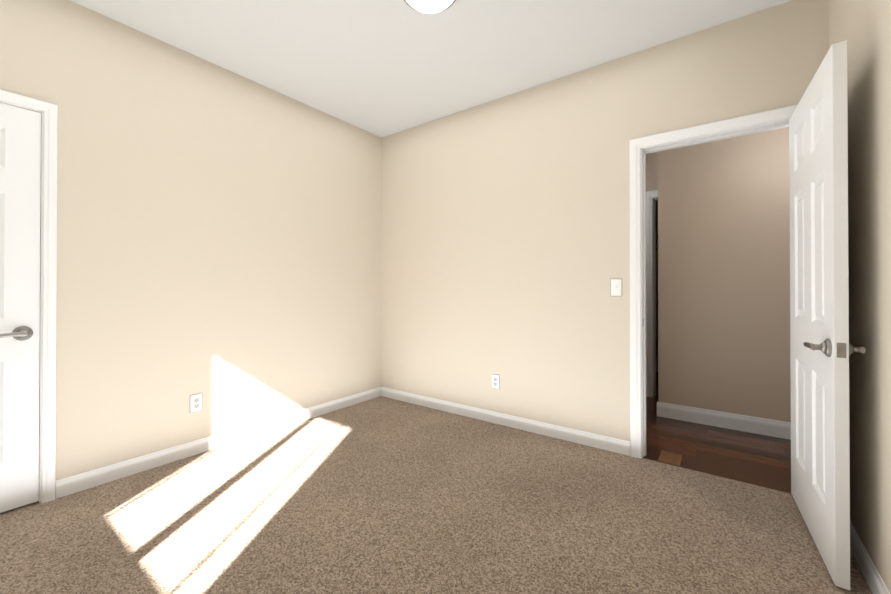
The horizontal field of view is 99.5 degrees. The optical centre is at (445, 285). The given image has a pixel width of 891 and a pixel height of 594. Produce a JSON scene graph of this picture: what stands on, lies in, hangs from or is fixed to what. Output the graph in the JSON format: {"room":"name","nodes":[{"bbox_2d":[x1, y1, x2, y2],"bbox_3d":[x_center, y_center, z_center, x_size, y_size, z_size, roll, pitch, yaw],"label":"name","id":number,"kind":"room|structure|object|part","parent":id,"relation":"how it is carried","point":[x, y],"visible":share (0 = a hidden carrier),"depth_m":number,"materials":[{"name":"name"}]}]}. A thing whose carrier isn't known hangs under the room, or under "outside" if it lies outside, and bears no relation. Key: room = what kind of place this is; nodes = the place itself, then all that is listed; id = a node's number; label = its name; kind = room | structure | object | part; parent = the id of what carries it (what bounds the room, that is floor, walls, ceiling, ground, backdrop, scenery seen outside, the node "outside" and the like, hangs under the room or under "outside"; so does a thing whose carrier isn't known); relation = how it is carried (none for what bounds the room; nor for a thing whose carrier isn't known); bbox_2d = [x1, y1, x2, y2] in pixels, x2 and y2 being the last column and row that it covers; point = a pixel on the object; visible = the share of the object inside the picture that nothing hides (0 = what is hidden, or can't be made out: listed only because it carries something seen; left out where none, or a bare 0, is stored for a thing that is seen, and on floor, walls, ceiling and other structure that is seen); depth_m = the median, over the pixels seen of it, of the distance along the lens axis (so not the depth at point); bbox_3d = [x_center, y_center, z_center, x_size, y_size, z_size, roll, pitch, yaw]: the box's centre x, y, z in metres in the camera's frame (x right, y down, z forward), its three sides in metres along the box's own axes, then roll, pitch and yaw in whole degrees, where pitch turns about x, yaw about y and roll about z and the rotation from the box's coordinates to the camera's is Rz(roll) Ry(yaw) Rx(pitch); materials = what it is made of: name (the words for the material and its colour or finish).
{"room":"empty bedroom","nodes":[
{"label":"empty bedroom","id":0,"kind":"room"},
{"bbox_2d":[0,0,381,485],"bbox_3d":[-1.718,-0.212,2.624,0.120,2.700,3.610,0,0,36],"label":"wall","id":1,"kind":"structure","parent":0,"point":[218,236],"depth_m":2.51,"materials":[{"name":"beige paint"}]},
{"bbox_2d":[0,103,40,512],"bbox_3d":[-2.365,0.106,1.675,0.157,2.030,0.784,0,0,36],"label":"closet door","id":2,"kind":"structure","parent":1,"relation":"in","point":[20,165],"depth_m":1.92,"materials":[{"name":"white paint"}]},
{"bbox_3d":[-2.188,0.242,1.916,0.157,0.072,0.185,0,0,36],"label":"handle","id":3,"kind":"part","parent":2,"relation":"part of","materials":[{"name":"silver metal"}]},
{"bbox_2d":[0,90,57,502],"bbox_3d":[-2.396,0.101,1.701,0.120,2.064,0.804,0,0,36],"label":"door frame","id":4,"kind":"structure","parent":1,"relation":"attached to","point":[41,247],"depth_m":1.98,"materials":[{"name":"white paint"}]},
{"bbox_2d":[190,393,201,412],"bbox_3d":[-1.687,0.793,2.552,0.010,0.119,0.074,0,0,36],"label":"electrical outlet","id":5,"kind":"object","parent":1,"relation":"attached to","point":[195,402],"visible":1,"depth_m":2.55,"materials":[{"name":"white plastic"}]},
{"bbox_2d":[55,387,381,498],"bbox_3d":[-1.373,1.094,2.973,0.013,0.092,2.387,0,0,36],"label":"baseboard","id":6,"kind":"structure","parent":1,"relation":"attached to","point":[87,480],"depth_m":2.53,"materials":[{"name":"white paint"}]},
{"bbox_2d":[70,0,790,137],"bbox_3d":[0.996,-1.613,2.423,4.740,0.100,6.490,0,0,36],"label":"ceiling","id":7,"kind":"structure","parent":0,"point":[381,68],"depth_m":2.40,"materials":[{"name":"grey paint"}]},
{"bbox_2d":[404,0,455,13],"bbox_3d":[-0.085,-1.515,1.971,0.316,0.100,0.316,0,0,36],"label":"ceiling lamp","id":8,"kind":"object","parent":7,"relation":"attached to","point":[430,6],"visible":1,"depth_m":1.99,"materials":[{"name":"white glass"}]},
{"bbox_2d":[0,396,871,593],"bbox_3d":[-0.363,1.182,1.547,3.570,0.100,3.494,0,0,36],"label":"floor carpet","id":9,"kind":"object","parent":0,"point":[381,495],"visible":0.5,"depth_m":1.80,"materials":[{"name":"brown carpet"}]},
{"bbox_2d":[381,0,828,440],"bbox_3d":[1.225,-0.212,2.625,4.620,2.700,0.120,0,0,36],"label":"wall","id":10,"kind":"structure","parent":0,"point":[505,238],"depth_m":2.88,"materials":[{"name":"beige paint"}]},
{"bbox_2d":[492,374,499,388],"bbox_3d":[0.416,0.796,3.134,0.074,0.119,0.010,0,0,36],"label":"electrical outlet","id":11,"kind":"object","parent":10,"relation":"attached to","point":[495,381],"visible":1,"depth_m":3.13,"materials":[{"name":"white plastic"}]},
{"bbox_2d":[381,387,629,455],"bbox_3d":[0.286,1.096,3.226,2.361,0.092,0.013,0,0,36],"label":"baseboard","id":12,"kind":"structure","parent":10,"relation":"attached to","point":[615,445],"depth_m":3.00,"materials":[{"name":"white paint"}]},
{"bbox_2d":[610,279,621,295],"bbox_3d":[1.167,0.011,2.580,0.074,0.119,0.020,0,0,36],"label":"light switch","id":13,"kind":"object","parent":10,"relation":"attached to","point":[615,287],"visible":1,"depth_m":2.58,"materials":[{"name":"white plastic"}]},
{"bbox_2d":[629,104,797,458],"bbox_3d":[1.640,0.077,2.307,0.916,2.120,0.138,0,0,36],"label":"door frame","id":14,"kind":"structure","parent":10,"relation":"attached to","point":[735,123],"depth_m":2.49,"materials":[{"name":"white paint"}]},
{"bbox_2d":[789,40,865,589],"bbox_3d":[1.677,0.106,1.715,0.157,2.030,0.771,0,0,33],"label":"door","id":15,"kind":"structure","parent":14,"relation":"attached to","point":[822,349],"depth_m":1.54,"materials":[{"name":"white paint"}]},
{"bbox_3d":[1.516,0.240,1.470,0.157,0.072,0.185,0,0,33],"label":"handle","id":16,"kind":"part","parent":15,"relation":"part of","materials":[{"name":"silver metal"}]},
{"bbox_2d":[646,152,657,190],"bbox_3d":[2.258,-0.205,3.877,2.040,2.700,0.120,0,0,36],"label":"wall","id":17,"kind":"structure","parent":0,"point":[651,171],"depth_m":3.90,"materials":[{"name":"beige paint"}]},
{"bbox_2d":[646,190,657,396],"bbox_3d":[2.484,0.079,3.697,0.937,2.131,0.138,0,0,36],"label":"door frame","id":18,"kind":"structure","parent":17,"relation":"attached to","point":[651,195],"depth_m":3.89,"materials":[{"name":"white paint"}]},
{"bbox_2d":[656,201,657,371],"bbox_3d":[3.028,-0.199,4.924,2.040,2.700,0.040,0,0,36],"label":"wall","id":19,"kind":"structure","parent":0,"point":[656,286],"depth_m":5.04,"materials":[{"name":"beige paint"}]},
{"bbox_2d":[643,372,790,492],"bbox_3d":[2.635,1.192,3.370,3.240,0.100,2.996,0,0,36],"label":"floor","id":20,"kind":"structure","parent":0,"point":[754,459],"depth_m":2.62,"materials":[{"name":"brown wood"}]},
{"bbox_2d":[658,450,681,465],"bbox_3d":[1.483,1.135,2.487,0.120,0.006,0.185,0,0,36],"label":"floor vent","id":21,"kind":"object","parent":20,"relation":"in","point":[669,457],"visible":1,"depth_m":2.47,"materials":[{"name":"brown wood"}]},
{"bbox_2d":[658,127,790,421],"bbox_3d":[2.792,-0.211,2.714,2.200,2.700,0.120,0,0,36],"label":"wall","id":22,"kind":"structure","parent":0,"point":[723,275],"depth_m":3.03,"materials":[{"name":"beige paint"}]},
{"bbox_2d":[657,402,790,439],"bbox_3d":[2.748,1.076,2.657,2.213,0.124,0.013,0,0,36],"label":"baseboard","id":23,"kind":"structure","parent":22,"relation":"attached to","point":[764,426],"depth_m":3.02,"materials":[{"name":"white paint"}]},
{"bbox_2d":[828,0,890,593],"bbox_3d":[1.025,-0.223,0.531,0.120,2.700,3.490,0,0,36],"label":"wall","id":24,"kind":"structure","parent":0,"point":[862,28],"depth_m":1.44,"materials":[{"name":"beige paint"}]},
{"bbox_2d":[850,521,889,593],"bbox_3d":[0.984,1.081,0.580,0.013,0.092,3.450,0,0,36],"label":"baseboard","id":25,"kind":"structure","parent":24,"relation":"attached to","point":[873,578],"depth_m":1.45,"materials":[{"name":"white paint"}]}
]}

